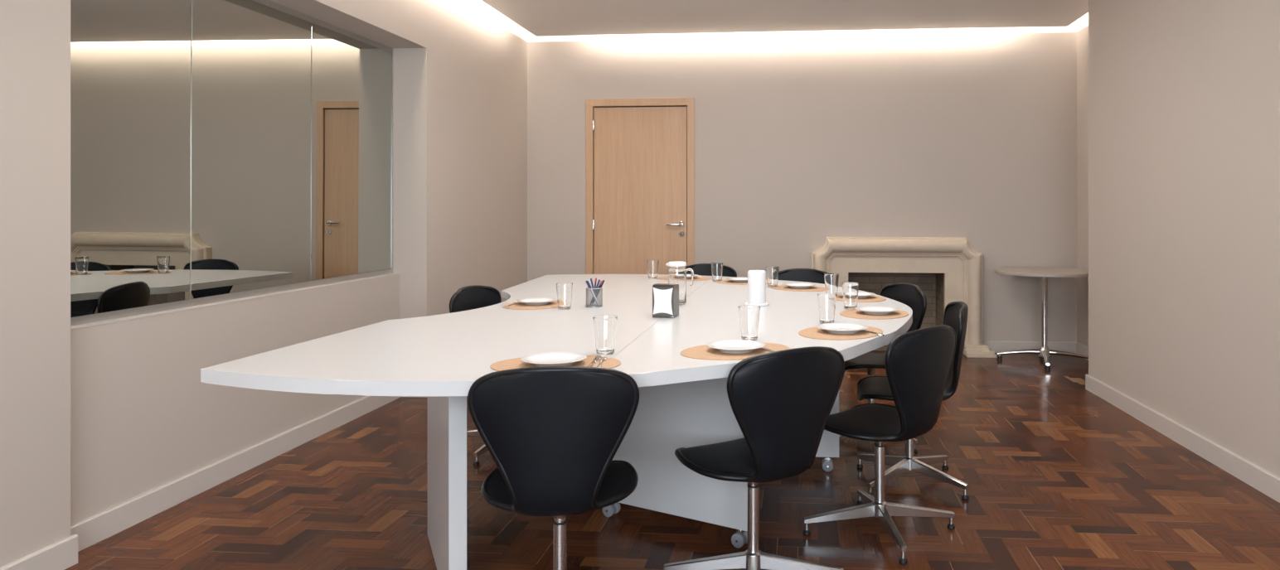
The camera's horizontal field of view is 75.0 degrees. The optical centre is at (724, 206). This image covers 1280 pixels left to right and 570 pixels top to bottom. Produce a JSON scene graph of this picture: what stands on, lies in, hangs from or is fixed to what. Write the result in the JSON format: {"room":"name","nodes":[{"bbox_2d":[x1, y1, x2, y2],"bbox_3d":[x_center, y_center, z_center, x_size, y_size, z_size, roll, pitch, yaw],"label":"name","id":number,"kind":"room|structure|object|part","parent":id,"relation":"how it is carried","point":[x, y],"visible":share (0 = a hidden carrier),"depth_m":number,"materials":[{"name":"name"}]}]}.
{"room":"meeting room","nodes":[
{"label":"meeting room","id":0,"kind":"room"},
{"bbox_2d":[0,0,527,567],"bbox_3d":[-2.465,-0.114,3.116,0.537,2.768,8.970,0,0,5],"label":"wall","id":1,"kind":"structure","parent":0,"point":[95,419],"depth_m":3.60,"materials":[{"name":"beige paint"}]},
{"bbox_2d":[0,396,427,569],"bbox_3d":[-2.283,1.219,3.100,0.202,0.102,8.970,0,0,5],"label":"baseboard","id":2,"kind":"structure","parent":1,"relation":"attached to","point":[62,555],"depth_m":3.55,"materials":[{"name":"paint"}]},
{"bbox_2d":[70,0,400,329],"bbox_3d":[-2.322,-0.301,4.243,0.082,1.507,2.600,0,0,5],"label":"mirror","id":3,"kind":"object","parent":1,"relation":"in","point":[223,152],"depth_m":3.86,"materials":[{"name":"glass"}]},
{"bbox_3d":[-2.420,-0.303,3.325,0.010,1.439,0.750,0,0,5],"label":"pane","id":4,"kind":"part","parent":3,"relation":"part of","materials":[{"name":"silver metal"}]},
{"bbox_3d":[-2.322,0.449,4.243,0.082,0.005,2.600,0,0,5],"label":"sill","id":5,"kind":"part","parent":3,"relation":"part of","materials":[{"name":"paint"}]},
{"bbox_3d":[-2.345,-0.303,4.158,0.010,1.439,0.912,0,0,5],"label":"pane","id":6,"kind":"part","parent":3,"relation":"part of","materials":[{"name":"silver metal"}]},
{"bbox_3d":[-2.264,-0.303,5.070,0.010,1.439,0.909,0,0,5],"label":"pane","id":7,"kind":"part","parent":3,"relation":"part of","materials":[{"name":"silver metal"}]},
{"bbox_2d":[64,350,1279,569],"bbox_3d":[0.216,1.320,2.993,6.100,0.100,9.800,0,0,5],"label":"floor","id":8,"kind":"structure","parent":0,"point":[1058,477],"depth_m":3.49,"materials":[{"name":"brown wood"}]},
{"bbox_2d":[449,285,501,465],"bbox_3d":[-1.139,0.847,4.353,0.556,0.846,0.567,0,0,-10],"label":"office chair","id":9,"kind":"object","parent":8,"relation":"on","point":[473,297],"visible":0.2,"depth_m":4.39,"materials":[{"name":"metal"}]},
{"bbox_3d":[-1.283,1.214,4.389,0.292,0.113,0.031,0,0,17],"label":"leg","id":10,"kind":"part","parent":9,"relation":"part of","materials":[{"name":"metal"}]},
{"bbox_3d":[-1.178,1.214,4.191,0.031,0.113,0.292,0,0,17],"label":"leg","id":11,"kind":"part","parent":9,"relation":"part of","materials":[{"name":"metal"}]},
{"bbox_2d":[467,366,639,569],"bbox_3d":[-0.486,0.848,2.443,0.491,0.843,0.512,0,0,-7],"label":"office chair","id":12,"kind":"object","parent":8,"relation":"on","point":[553,435],"visible":1,"depth_m":2.23,"materials":[{"name":"black leather"}]},
{"bbox_2d":[200,274,912,569],"bbox_3d":[-0.260,0.876,4.040,2.294,0.788,3.622,0,0,5],"label":"conference table","id":13,"kind":"object","parent":8,"relation":"on","point":[684,402],"visible":0.56,"depth_m":3.10,"materials":[{"name":"white laminate"}]},
{"bbox_3d":[-0.980,0.896,2.908,0.055,0.747,0.682,0,0,-25],"label":"leg panel","id":14,"kind":"part","parent":13,"relation":"part of","materials":[{"name":"white laminate"}]},
{"bbox_2d":[502,300,557,310],"bbox_3d":[-0.922,0.480,4.049,0.300,0.003,0.391,0,0,7],"label":"placemat","id":15,"kind":"object","parent":13,"relation":"on","point":[517,306],"visible":0.53,"depth_m":3.98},
{"bbox_2d":[516,297,557,305],"bbox_3d":[-0.921,0.469,4.063,0.196,0.020,0.196,0,0,-41],"label":"dinner plate","id":16,"kind":"object","parent":15,"relation":"on","point":[534,301],"visible":1,"depth_m":4.09,"materials":[{"name":"white ceramic"}]},
{"bbox_2d":[489,355,620,371],"bbox_3d":[-0.511,0.480,2.522,0.391,0.003,0.300,0,0,-5],"label":"placemat","id":17,"kind":"object","parent":13,"relation":"on","point":[516,363],"visible":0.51,"depth_m":2.52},
{"bbox_2d":[520,352,586,367],"bbox_3d":[-0.517,0.469,2.516,0.196,0.020,0.196,0,0,5],"label":"dinner plate","id":18,"kind":"object","parent":17,"relation":"on","point":[545,359],"visible":0.94,"depth_m":2.54,"materials":[{"name":"white ceramic"}]},
{"bbox_2d":[587,354,601,367],"bbox_3d":[-0.400,0.476,2.560,0.016,0.004,0.191,0,0,1],"label":"knife","id":19,"kind":"object","parent":17,"relation":"on","point":[597,358],"visible":0.97,"depth_m":2.54,"materials":[{"name":"silver metal"}]},
{"bbox_2d":[596,355,606,368],"bbox_3d":[-0.377,0.474,2.531,0.021,0.007,0.174,0,0,-3],"label":"fork","id":20,"kind":"object","parent":17,"relation":"on","point":[600,362],"visible":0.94,"depth_m":2.52,"materials":[{"name":"silver metal"}]},
{"bbox_2d":[556,282,572,310],"bbox_3d":[-0.749,0.421,3.878,0.079,0.121,0.079,0,0,5],"label":"drinking glass","id":21,"kind":"object","parent":13,"relation":"on","point":[564,290],"visible":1,"depth_m":3.85,"materials":[{"name":"white"}]},
{"bbox_2d":[585,286,602,307],"bbox_3d":[-0.626,0.436,3.977,0.083,0.092,0.083,0,0,5],"label":"pen cup","id":22,"kind":"object","parent":13,"relation":"on","point":[593,305],"visible":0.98,"depth_m":3.95,"materials":[{"name":"grey metal"}]},
{"bbox_2d":[586,281,598,304],"bbox_3d":[-0.629,0.414,3.962,0.060,0.118,0.012,0,0,5],"label":"pen","id":23,"kind":"object","parent":22,"relation":"in","point":[588,283],"visible":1,"depth_m":3.96,"materials":[{"name":"blue plastic"}]},
{"bbox_2d":[590,278,597,304],"bbox_3d":[-0.630,0.410,3.996,0.035,0.126,0.012,0,0,2],"label":"pen","id":24,"kind":"object","parent":22,"relation":"in","point":[591,281],"visible":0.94,"depth_m":3.99,"materials":[{"name":"blue plastic"}]},
{"bbox_2d":[585,305,602,307],"bbox_3d":[-0.626,0.479,3.977,0.081,0.005,0.081,0,0,-6],"label":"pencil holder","id":25,"kind":"object","parent":22,"relation":"on","point":[587,306],"depth_m":3.96,"materials":[{"name":"grey metal"}]},
{"bbox_2d":[592,277,596,303],"bbox_3d":[-0.625,0.408,3.985,0.022,0.128,0.012,0,0,-16],"label":"pen","id":26,"kind":"object","parent":22,"relation":"in","point":[595,281],"visible":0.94,"depth_m":3.98,"materials":[{"name":"blue plastic"}]},
{"bbox_2d":[590,279,600,305],"bbox_3d":[-0.618,0.411,3.971,0.047,0.123,0.012,0,0,-5],"label":"pen","id":27,"kind":"object","parent":22,"relation":"in","point":[598,281],"visible":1,"depth_m":3.97,"materials":[{"name":"blue plastic"}]},
{"bbox_2d":[592,281,602,300],"bbox_3d":[-0.615,0.414,3.983,0.062,0.117,0.012,0,0,-2],"label":"pen","id":28,"kind":"object","parent":22,"relation":"in","point":[601,282],"visible":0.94,"depth_m":3.98,"materials":[{"name":"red plastic"}]},
{"bbox_2d":[593,280,604,302],"bbox_3d":[-0.607,0.414,3.997,0.060,0.118,0.012,0,0,5],"label":"pen","id":29,"kind":"object","parent":22,"relation":"in","point":[603,280],"visible":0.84,"depth_m":3.99,"materials":[{"name":"blue plastic"}]},
{"bbox_2d":[592,315,617,355],"bbox_3d":[-0.389,0.421,2.705,0.079,0.121,0.079,0,0,5],"label":"drinking glass","id":30,"kind":"object","parent":13,"relation":"on","point":[604,326],"visible":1,"depth_m":2.68,"materials":[{"name":"white"}]},
{"bbox_2d":[646,260,659,279],"bbox_3d":[-0.477,0.421,5.511,0.079,0.121,0.079,0,0,5],"label":"drinking glass","id":31,"kind":"object","parent":13,"relation":"on","point":[652,265],"visible":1,"depth_m":5.48,"materials":[{"name":"clear glass"}]},
{"bbox_2d":[652,283,678,318],"bbox_3d":[-0.256,0.410,3.609,0.096,0.144,0.084,0,0,14],"label":"napkin dispenser","id":32,"kind":"object","parent":13,"relation":"on","point":[665,296],"visible":1,"depth_m":3.57,"materials":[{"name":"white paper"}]},
{"bbox_3d":[-0.266,0.409,3.571,0.089,0.116,0.004,0,0,14],"label":"plate","id":33,"kind":"part","parent":32,"relation":"part of","materials":[{"name":"white paper"}]},
{"bbox_2d":[665,261,693,305],"bbox_3d":[-0.225,0.377,4.068,0.124,0.209,0.092,0,0,40],"label":"water jug","id":34,"kind":"object","parent":13,"relation":"on","point":[677,271],"visible":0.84,"depth_m":4.04,"materials":[{"name":"clear glass"}]},
{"bbox_3d":[-0.237,0.283,4.075,0.100,0.019,0.092,0,0,9],"label":"lid","id":35,"kind":"part","parent":34,"relation":"part of","materials":[{"name":"white plastic"}]},
{"bbox_3d":[-0.233,0.388,4.074,0.092,0.188,0.092,0,0,9],"label":"glass","id":36,"kind":"part","parent":34,"relation":"part of","materials":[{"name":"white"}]},
{"bbox_3d":[-0.171,0.347,4.064,0.041,0.088,0.012,0,0,9],"label":"handle","id":37,"kind":"part","parent":34,"relation":"part of","materials":[{"name":"clear glass"}]},
{"bbox_3d":[-0.202,0.863,3.255,0.718,0.679,0.050,0,0,30],"label":"leg panel","id":38,"kind":"part","parent":13,"relation":"part of","materials":[{"name":"white laminate"}]},
{"bbox_2d":[656,276,712,281],"bbox_3d":[-0.272,0.480,5.511,0.391,0.003,0.300,0,0,25],"label":"placemat","id":39,"kind":"object","parent":13,"relation":"on","point":[695,278],"visible":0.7,"depth_m":5.47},
{"bbox_2d":[686,274,698,279],"bbox_3d":[-0.267,0.469,5.511,0.196,0.020,0.196,0,0,-24],"label":"dinner plate","id":40,"kind":"object","parent":39,"relation":"on","point":[688,276],"visible":0.27,"depth_m":5.53,"materials":[{"name":"white ceramic"}]},
{"bbox_2d":[680,342,789,360],"bbox_3d":[0.037,0.480,2.759,0.391,0.003,0.300,0,0,-35],"label":"placemat","id":41,"kind":"object","parent":13,"relation":"on","point":[700,352],"visible":0.6,"depth_m":2.70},
{"bbox_2d":[707,339,765,353],"bbox_3d":[0.039,0.469,2.754,0.196,0.020,0.196,0,0,-12],"label":"dinner plate","id":42,"kind":"object","parent":41,"relation":"on","point":[724,346],"visible":1,"depth_m":2.79,"materials":[{"name":"white ceramic"}]},
{"bbox_2d":[715,280,767,285],"bbox_3d":[0.116,0.480,5.249,0.391,0.003,0.300,0,0,40],"label":"placemat","id":43,"kind":"object","parent":13,"relation":"on","point":[725,282],"visible":0.44,"depth_m":5.18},
{"bbox_2d":[711,262,722,281],"bbox_3d":[-0.048,0.421,5.290,0.079,0.121,0.079,0,0,5],"label":"drinking glass","id":44,"kind":"object","parent":43,"relation":"on","point":[716,268],"visible":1,"depth_m":5.26,"materials":[{"name":"clear glass"}]},
{"bbox_2d":[726,277,747,282],"bbox_3d":[0.108,0.469,5.263,0.196,0.020,0.196,0,0,-7],"label":"dinner plate","id":45,"kind":"object","parent":43,"relation":"on","point":[733,279],"visible":0.72,"depth_m":5.25,"materials":[{"name":"white ceramic"}]},
{"bbox_2d":[738,305,760,340],"bbox_3d":[0.089,0.421,2.982,0.079,0.121,0.079,0,0,5],"label":"drinking glass","id":46,"kind":"object","parent":13,"relation":"on","point":[749,314],"visible":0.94,"depth_m":2.95,"materials":[{"name":"white"}]},
{"bbox_2d":[744,270,769,306],"bbox_3d":[0.157,0.395,4.040,0.120,0.173,0.120,0,0,5],"label":"paper roll","id":47,"kind":"object","parent":13,"relation":"on","point":[756,278],"visible":0.96,"depth_m":4.00,"materials":[{"name":"white paper"}]},
{"bbox_2d":[770,285,825,291],"bbox_3d":[0.438,0.480,4.864,0.300,0.003,0.391,0,0,-35],"label":"placemat","id":48,"kind":"object","parent":13,"relation":"on","point":[814,288],"visible":0.62,"depth_m":4.82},
{"bbox_2d":[766,266,779,287],"bbox_3d":[0.286,0.421,4.932,0.079,0.121,0.079,0,0,5],"label":"drinking glass","id":49,"kind":"object","parent":48,"relation":"on","point":[772,272],"visible":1,"depth_m":4.90,"materials":[{"name":"clear glass"}]},
{"bbox_2d":[783,282,816,288],"bbox_3d":[0.442,0.469,4.868,0.196,0.020,0.196,0,0,10],"label":"dinner plate","id":50,"kind":"object","parent":48,"relation":"on","point":[793,285],"visible":1,"depth_m":4.91,"materials":[{"name":"white ceramic"}]},
{"bbox_2d":[817,293,836,324],"bbox_3d":[0.419,0.421,3.400,0.079,0.121,0.079,0,0,5],"label":"drinking glass","id":51,"kind":"object","parent":13,"relation":"on","point":[826,302],"visible":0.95,"depth_m":3.37,"materials":[{"name":"white"}]},
{"bbox_3d":[0.229,0.863,4.016,0.645,0.679,0.050,0,0,5],"label":"leg panel","id":52,"kind":"part","parent":13,"relation":"part of","materials":[{"name":"white laminate"}]},
{"bbox_2d":[798,326,882,340],"bbox_3d":[0.444,0.480,3.165,0.300,0.003,0.391,0,0,33],"label":"placemat","id":53,"kind":"object","parent":13,"relation":"on","point":[815,332],"visible":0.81,"depth_m":3.10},
{"bbox_2d":[816,323,867,334],"bbox_3d":[0.449,0.469,3.165,0.196,0.020,0.196,0,0,-29],"label":"dinner plate","id":54,"kind":"object","parent":53,"relation":"on","point":[837,328],"visible":1,"depth_m":3.20,"materials":[{"name":"white ceramic"}]},
{"bbox_2d":[861,329,884,335],"bbox_3d":[0.554,0.476,3.146,0.016,0.004,0.191,0,0,-20],"label":"knife","id":55,"kind":"object","parent":53,"relation":"on","point":[876,333],"visible":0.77,"depth_m":3.11,"materials":[{"name":"silver metal"}]},
{"bbox_2d":[842,282,858,309],"bbox_3d":[0.591,0.421,3.892,0.079,0.121,0.079,0,0,5],"label":"drinking glass","id":56,"kind":"object","parent":13,"relation":"on","point":[850,290],"visible":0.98,"depth_m":3.86,"materials":[{"name":"white"}]},
{"bbox_2d":[835,294,886,302],"bbox_3d":[0.688,0.480,4.348,0.300,0.003,0.391,0,0,-10],"label":"placemat","id":57,"kind":"object","parent":13,"relation":"on","point":[873,298],"visible":0.48,"depth_m":4.26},
{"bbox_2d":[824,273,838,296],"bbox_3d":[0.571,0.421,4.423,0.079,0.121,0.079,0,0,5],"label":"drinking glass","id":58,"kind":"object","parent":57,"relation":"on","point":[831,279],"visible":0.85,"depth_m":4.39,"materials":[{"name":"clear glass"}]},
{"bbox_2d":[838,291,875,298],"bbox_3d":[0.694,0.469,4.357,0.196,0.020,0.196,0,0,27],"label":"dinner plate","id":59,"kind":"object","parent":57,"relation":"on","point":[860,294],"visible":0.52,"depth_m":4.38,"materials":[{"name":"white ceramic"}]},
{"bbox_2d":[839,309,908,319],"bbox_3d":[0.670,0.480,3.716,0.300,0.003,0.391,0,0,20],"label":"placemat","id":60,"kind":"object","parent":13,"relation":"on","point":[851,313],"visible":0.77,"depth_m":3.64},
{"bbox_2d":[854,305,898,315],"bbox_3d":[0.682,0.469,3.715,0.196,0.020,0.196,0,0,44],"label":"dinner plate","id":61,"kind":"object","parent":60,"relation":"on","point":[874,310],"visible":1,"depth_m":3.75,"materials":[{"name":"white ceramic"}]},
{"bbox_2d":[685,263,736,277],"bbox_3d":[-0.161,0.854,6.131,0.521,0.831,0.515,0,0,19],"label":"office chair","id":62,"kind":"object","parent":8,"relation":"on","point":[701,269],"visible":0.11,"depth_m":6.35,"materials":[{"name":"metal"}]},
{"bbox_2d":[664,346,844,569],"bbox_3d":[0.098,0.855,2.768,0.499,0.829,0.504,0,0,-33],"label":"office chair","id":63,"kind":"object","parent":8,"relation":"on","point":[782,402],"visible":1,"depth_m":2.60,"materials":[{"name":"leather"}]},
{"bbox_3d":[-0.062,1.214,2.779,0.292,0.113,0.031,0,0,3],"label":"leg","id":64,"kind":"part","parent":63,"relation":"part of","materials":[{"name":"metal"}]},
{"bbox_3d":[0.096,0.897,2.770,0.100,0.059,0.100,0,0,-33],"label":"seat mount","id":65,"kind":"part","parent":63,"relation":"part of","materials":[{"name":"metal"}]},
{"bbox_3d":[0.087,1.214,2.612,0.031,0.113,0.292,0,0,3],"label":"leg","id":66,"kind":"part","parent":63,"relation":"part of","materials":[{"name":"metal"}]},
{"bbox_3d":[0.254,1.214,2.762,0.292,0.113,0.031,0,0,3],"label":"leg","id":67,"kind":"part","parent":63,"relation":"part of","materials":[{"name":"metal"}]},
{"bbox_2d":[778,268,828,284],"bbox_3d":[0.503,0.854,5.635,0.491,0.831,0.512,0,0,13],"label":"office chair","id":68,"kind":"object","parent":8,"relation":"on","point":[809,275],"visible":0.09,"depth_m":5.84,"materials":[{"name":"metal"}]},
{"bbox_2d":[802,324,956,564],"bbox_3d":[0.611,0.856,3.232,0.491,0.827,0.512,0,0,-44],"label":"office chair","id":69,"kind":"object","parent":8,"relation":"on","point":[918,362],"visible":0.92,"depth_m":3.10,"materials":[{"name":"leather"}]},
{"bbox_3d":[0.448,1.214,3.221,0.292,0.113,0.031,0,0,-6],"label":"leg","id":70,"kind":"part","parent":69,"relation":"part of","materials":[{"name":"metal"}]},
{"bbox_3d":[0.589,1.214,3.394,0.031,0.113,0.292,0,0,-6],"label":"leg","id":71,"kind":"part","parent":69,"relation":"part of","materials":[{"name":"metal"}]},
{"bbox_3d":[0.605,0.901,3.237,0.100,0.059,0.100,0,0,-44],"label":"seat mount","id":72,"kind":"part","parent":69,"relation":"part of","materials":[{"name":"metal"}]},
{"bbox_3d":[0.622,1.214,3.080,0.031,0.113,0.292,0,0,-6],"label":"leg","id":73,"kind":"part","parent":69,"relation":"part of","materials":[{"name":"metal"}]},
{"bbox_3d":[0.763,1.214,3.253,0.292,0.113,0.031,0,0,-6],"label":"leg","id":74,"kind":"part","parent":69,"relation":"part of","materials":[{"name":"metal"}]},
{"bbox_2d":[838,282,926,452],"bbox_3d":[0.798,0.848,4.512,0.518,0.843,0.526,0,0,-7],"label":"office chair","id":75,"kind":"object","parent":8,"relation":"on","point":[911,295],"visible":0.42,"depth_m":4.47,"materials":[{"name":"metal"}]},
{"bbox_3d":[0.676,1.214,4.405,0.292,0.113,0.031,0,0,-40],"label":"leg","id":76,"kind":"part","parent":75,"relation":"part of","materials":[{"name":"metal"}]},
{"bbox_3d":[0.798,0.885,4.507,0.100,0.059,0.100,0,0,-20],"label":"seat mount","id":77,"kind":"part","parent":75,"relation":"part of","materials":[{"name":"metal"}]},
{"bbox_3d":[0.899,1.214,4.386,0.031,0.113,0.292,0,0,-40],"label":"leg","id":78,"kind":"part","parent":75,"relation":"part of","materials":[{"name":"metal"}]},
{"bbox_2d":[810,237,997,358],"bbox_3d":[1.504,0.770,7.360,1.618,1.000,0.712,0,0,5],"label":"fireplace","id":79,"kind":"object","parent":8,"relation":"on","point":[947,269],"visible":0.61,"depth_m":7.17,"materials":[{"name":"beige stone"}]},
{"bbox_3d":[1.494,0.854,7.246,1.132,0.832,0.080,0,0,5],"label":"slip panel","id":80,"kind":"part","parent":79,"relation":"part of","materials":[{"name":"beige stone"}]},
{"bbox_2d":[857,301,969,499],"bbox_3d":[0.859,0.854,3.813,0.498,0.831,0.468,0,0,7],"label":"office chair","id":81,"kind":"object","parent":8,"relation":"on","point":[876,387],"visible":0.6,"depth_m":3.75,"materials":[{"name":"leather"}]},
{"bbox_3d":[0.746,1.214,3.931,0.031,0.113,0.292,0,0,-42],"label":"leg","id":82,"kind":"part","parent":81,"relation":"part of","materials":[{"name":"metal"}]},
{"bbox_3d":[0.734,1.214,3.708,0.292,0.113,0.031,0,0,-42],"label":"leg","id":83,"kind":"part","parent":81,"relation":"part of","materials":[{"name":"metal"}]},
{"bbox_3d":[0.969,1.214,3.919,0.292,0.113,0.031,0,0,-42],"label":"leg","id":84,"kind":"part","parent":81,"relation":"part of","materials":[{"name":"metal"}]},
{"bbox_3d":[0.957,1.214,3.696,0.031,0.113,0.292,0,0,-42],"label":"leg","id":85,"kind":"part","parent":81,"relation":"part of","materials":[{"name":"metal"}]},
{"bbox_2d":[994,266,1088,370],"bbox_3d":[2.604,0.896,6.751,0.764,0.748,0.764,0,0,5],"label":"round table","id":86,"kind":"object","parent":8,"relation":"on","point":[1044,352],"visible":0.92,"depth_m":6.73,"materials":[{"name":"beige laminate"}]},
{"bbox_2d":[480,0,1088,36],"bbox_3d":[0.380,-1.540,2.802,4.939,0.030,8.850,0,0,5],"label":"ceiling","id":87,"kind":"structure","parent":0,"point":[539,17],"depth_m":6.62,"materials":[{"name":"paint"}]},
{"bbox_2d":[527,32,1076,342],"bbox_3d":[0.660,-0.114,7.411,6.000,2.768,0.140,0,0,5],"label":"wall","id":88,"kind":"structure","parent":0,"point":[800,143],"depth_m":7.30,"materials":[{"name":"beige paint"}]},
{"bbox_2d":[585,97,694,274],"bbox_3d":[-0.760,0.150,7.486,0.991,2.240,0.161,0,0,5],"label":"door","id":89,"kind":"structure","parent":88,"relation":"in","point":[640,152],"depth_m":7.47,"materials":[{"name":"brown wood"}]},
{"bbox_3d":[-0.440,0.162,7.410,0.149,0.052,0.066,0,0,5],"label":"handle","id":90,"kind":"part","parent":89,"relation":"part of","materials":[{"name":"silver metal"}]},
{"bbox_2d":[983,340,1076,353],"bbox_3d":[0.614,1.219,7.337,4.848,0.102,0.015,0,0,5],"label":"baseboard","id":91,"kind":"structure","parent":88,"relation":"attached to","point":[996,346],"depth_m":7.15,"materials":[{"name":"paint"}]},
{"bbox_2d":[1076,0,1279,477],"bbox_3d":[2.748,-0.360,2.652,0.997,3.260,8.970,0,0,5],"label":"wall","id":92,"kind":"structure","parent":0,"point":[1178,101],"depth_m":4.38,"materials":[{"name":"beige paint"}]},
{"bbox_2d":[458,0,1088,42],"bbox_3d":[0.262,-1.764,2.943,6.000,0.532,9.110,0,0,5],"label":"cove light","id":93,"kind":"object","parent":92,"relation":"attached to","point":[478,6],"depth_m":7.29,"materials":[{"name":"white paint"}]},
{"bbox_2d":[1075,342,1279,503],"bbox_3d":[2.462,1.219,2.677,0.454,0.102,8.970,0,0,5],"label":"baseboard","id":94,"kind":"structure","parent":92,"relation":"attached to","point":[1267,483],"depth_m":4.30,"materials":[{"name":"paint"}]}
]}

